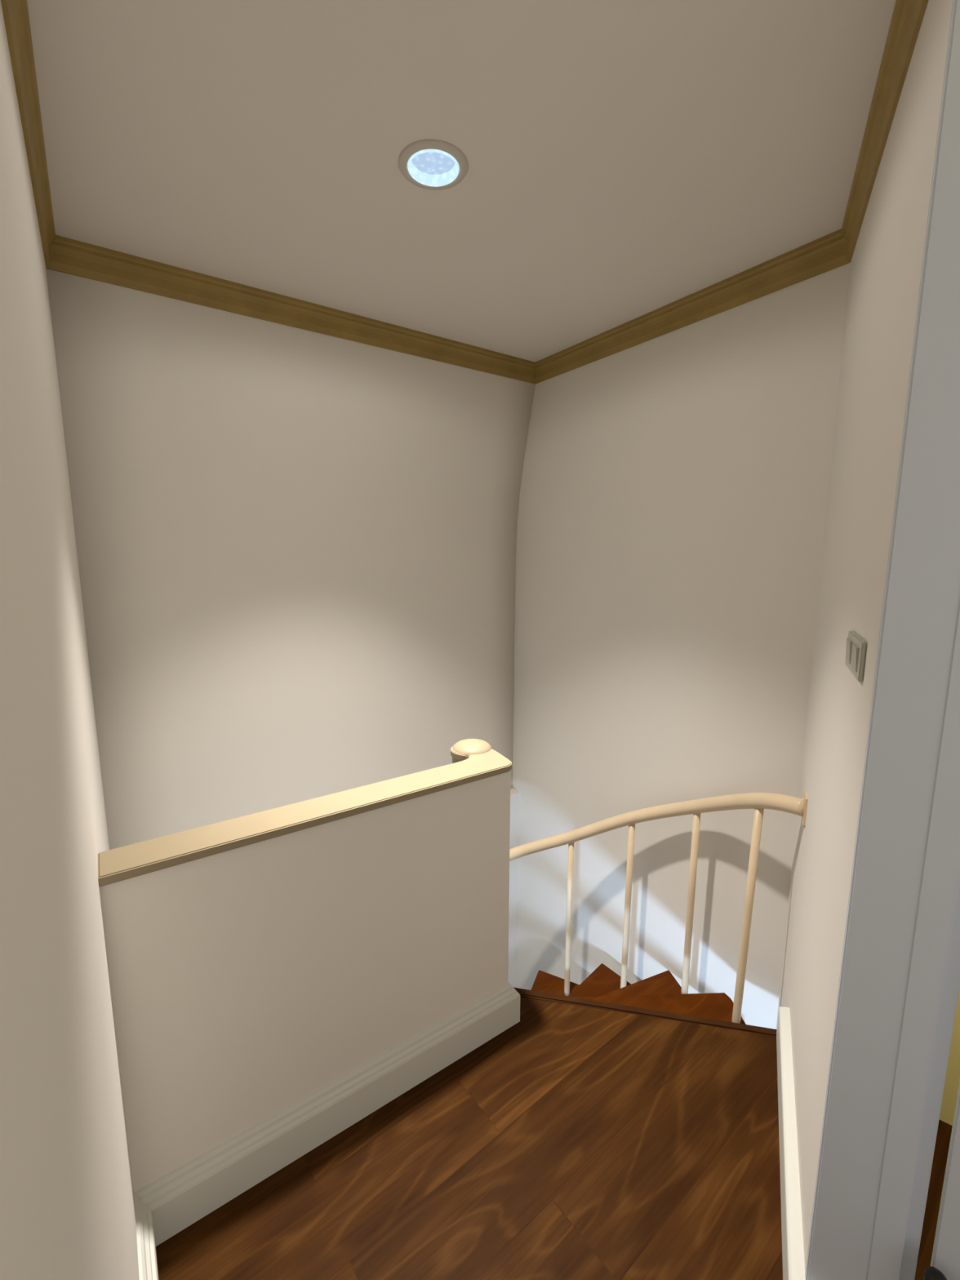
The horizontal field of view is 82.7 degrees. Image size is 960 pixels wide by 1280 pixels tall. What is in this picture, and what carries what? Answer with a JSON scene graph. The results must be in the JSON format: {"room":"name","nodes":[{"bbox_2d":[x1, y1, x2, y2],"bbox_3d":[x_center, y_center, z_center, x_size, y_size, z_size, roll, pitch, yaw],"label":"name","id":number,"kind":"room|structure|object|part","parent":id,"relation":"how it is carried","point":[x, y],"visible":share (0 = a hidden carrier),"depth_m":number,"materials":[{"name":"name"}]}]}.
{"room":"stair landing","nodes":[
{"label":"stair landing","id":0,"kind":"room"},
{"bbox_2d":[0,0,139,1279],"bbox_3d":[-0.400,1.476,0.611,0.120,5.134,3.672,-6,11,-34],"label":"wall","id":1,"kind":"structure","parent":0,"point":[68,1211],"depth_m":0.47,"materials":[{"name":"beige paint"}]},
{"bbox_2d":[0,0,55,268],"bbox_3d":[-0.324,-1.005,0.263,0.034,0.104,3.652,-6,11,-34],"label":"trim","id":2,"kind":"structure","parent":1,"relation":"attached to","point":[15,12],"depth_m":1.17,"materials":[{"name":"wood"}]},
{"bbox_2d":[133,1192,158,1279],"bbox_3d":[-0.013,1.423,0.174,0.028,0.133,2.536,-6,11,-34],"label":"baseboard","id":3,"kind":"structure","parent":1,"relation":"attached to","point":[146,1245],"depth_m":1.11,"materials":[{"name":"white wood"}]},
{"bbox_2d":[46,268,535,987],"bbox_3d":[-0.624,1.132,2.825,2.118,5.134,0.302,-6,11,-34],"label":"wall","id":4,"kind":"structure","parent":0,"point":[296,547],"depth_m":2.30,"materials":[{"name":"beige paint"}]},
{"bbox_2d":[47,235,535,383],"bbox_3d":[-0.534,-1.321,2.298,2.048,0.104,0.034,-6,11,-34],"label":"trim","id":5,"kind":"structure","parent":4,"relation":"attached to","point":[67,255],"depth_m":2.09,"materials":[{"name":"wood"}]},
{"bbox_2d":[99,770,510,1191],"bbox_3d":[-0.357,0.984,1.478,1.036,1.120,0.082,-6,11,-34],"label":"wall","id":6,"kind":"structure","parent":0,"point":[246,981],"depth_m":1.33,"materials":[{"name":"beige paint"}]},
{"bbox_2d":[97,738,511,886],"bbox_3d":[-0.375,0.421,1.464,1.068,0.088,0.253,-6,11,-34],"label":"rail","id":7,"kind":"object","parent":6,"relation":"attached to","point":[473,759],"visible":1,"depth_m":1.31,"materials":[{"name":"beige paint"}]},
{"bbox_2d":[133,982,519,1246],"bbox_3d":[-0.334,1.215,1.515,1.054,0.133,0.114,-6,11,-34],"label":"baseboard","id":8,"kind":"structure","parent":6,"relation":"attached to","point":[182,1197],"depth_m":1.39,"materials":[{"name":"white wood"}]},
{"bbox_2d":[26,0,896,362],"bbox_3d":[0.543,-1.253,1.083,2.668,0.160,4.050,-6,11,-34],"label":"ceiling","id":9,"kind":"structure","parent":0,"point":[628,160],"depth_m":1.32,"materials":[{"name":"paint"}]},
{"bbox_2d":[398,139,467,190],"bbox_3d":[-0.120,-1.267,1.400,0.179,0.108,0.179,-6,11,-34],"label":"recessed light","id":10,"kind":"object","parent":9,"relation":"in","point":[428,164],"visible":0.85,"depth_m":1.41,"materials":[{"name":"glass"}]},
{"bbox_2d":[155,996,952,1279],"bbox_3d":[0.975,1.497,0.936,2.598,0.240,2.618,-6,11,-34],"label":"floor","id":11,"kind":"structure","parent":0,"point":[574,1142],"depth_m":1.33,"materials":[{"name":"brown wood"}]},
{"bbox_2d":[514,987,776,1035],"bbox_3d":[0.542,1.250,1.818,0.903,0.034,0.034,2,9,11],"label":"trim","id":12,"kind":"structure","parent":11,"relation":"attached to","point":[527,993],"depth_m":1.81,"materials":[{"name":"brown wood"}]},
{"bbox_2d":[512,262,850,1029],"bbox_3d":[0.685,1.136,2.819,0.120,5.134,1.812,-6,11,-34],"label":"wall","id":13,"kind":"structure","parent":0,"point":[674,487],"depth_m":2.33,"materials":[{"name":"beige paint"}]},
{"bbox_2d":[535,228,848,383],"bbox_3d":[0.708,-1.315,2.277,0.035,0.104,1.492,-6,11,-34],"label":"trim","id":14,"kind":"structure","parent":13,"relation":"attached to","point":[826,253],"depth_m":2.05,"materials":[{"name":"wood"}]},
{"bbox_2d":[775,0,953,1275],"bbox_3d":[0.945,1.328,1.586,0.092,5.134,1.166,5,10,27],"label":"wall","id":15,"kind":"structure","parent":0,"point":[886,268],"depth_m":1.13,"materials":[{"name":"beige paint"}]},
{"bbox_2d":[776,1006,805,1279],"bbox_3d":[0.794,1.253,1.377,0.058,0.106,0.762,5,10,27],"label":"baseboard","id":16,"kind":"structure","parent":15,"relation":"attached to","point":[793,1252],"depth_m":1.29,"materials":[{"name":"white wood"}]},
{"bbox_2d":[844,630,867,682],"bbox_3d":[0.719,0.028,1.050,0.012,0.073,0.180,5,10,27],"label":"light switch","id":17,"kind":"object","parent":15,"relation":"attached to","point":[856,647],"visible":1,"depth_m":1.00,"materials":[{"name":"plastic"}]},
{"bbox_2d":[804,0,959,1279],"bbox_3d":[0.687,0.124,0.865,0.110,2.494,0.012,5,10,27],"label":"trim","id":18,"kind":"structure","parent":15,"relation":"attached to","point":[922,596],"depth_m":0.87,"materials":[{"name":"paint"}]},
{"bbox_2d":[840,0,928,262],"bbox_3d":[0.878,-1.147,1.199,0.034,0.104,1.118,5,10,27],"label":"trim","id":19,"kind":"structure","parent":15,"relation":"attached to","point":[908,15],"depth_m":1.16,"materials":[{"name":"wood"}]},
{"bbox_2d":[866,602,959,1279],"bbox_3d":[0.768,0.124,0.866,0.071,2.494,0.092,5,10,27],"label":"trim","id":20,"kind":"structure","parent":15,"relation":"attached to","point":[933,984],"depth_m":0.91,"materials":[{"name":"paint"}]},
{"bbox_2d":[923,1081,959,1279],"bbox_3d":[1.050,0.399,0.614,0.712,2.012,0.086,8,12,41],"label":"door","id":21,"kind":"structure","parent":15,"relation":"in","point":[945,1257],"depth_m":0.93,"materials":[{"name":"paint"}]},
{"bbox_2d":[939,986,959,1125],"bbox_3d":[1.576,0.091,1.089,1.250,2.494,0.100,7,11,37],"label":"wall","id":22,"kind":"structure","parent":0,"point":[952,1078],"depth_m":1.44,"materials":[{"name":"yellow paint"}]},
{"bbox_3d":[0.123,3.882,2.178,2.298,0.100,3.000,-6,11,-34],"label":"floor","id":23,"kind":"structure","parent":0,"visible":0},
{"bbox_2d":[509,791,808,1024],"bbox_3d":[0.022,2.115,2.179,1.796,3.393,1.733,-6,11,-34],"label":"spiral staircase","id":24,"kind":"structure","parent":23,"relation":"on","point":[662,992],"depth_m":2.26,"materials":[{"name":"brown wood"}]},
{"bbox_3d":[0.039,1.540,2.108,1.661,2.196,1.550,-6,11,-34],"label":"handrail","id":25,"kind":"part","parent":24,"relation":"part of","materials":[{"name":"beige paint"}]},
{"bbox_3d":[1.009,0.525,1.694,0.007,0.098,0.052,5,10,27],"label":"wall plate","id":26,"kind":"part","parent":24,"relation":"part of","materials":[{"name":"beige paint"}]}
]}

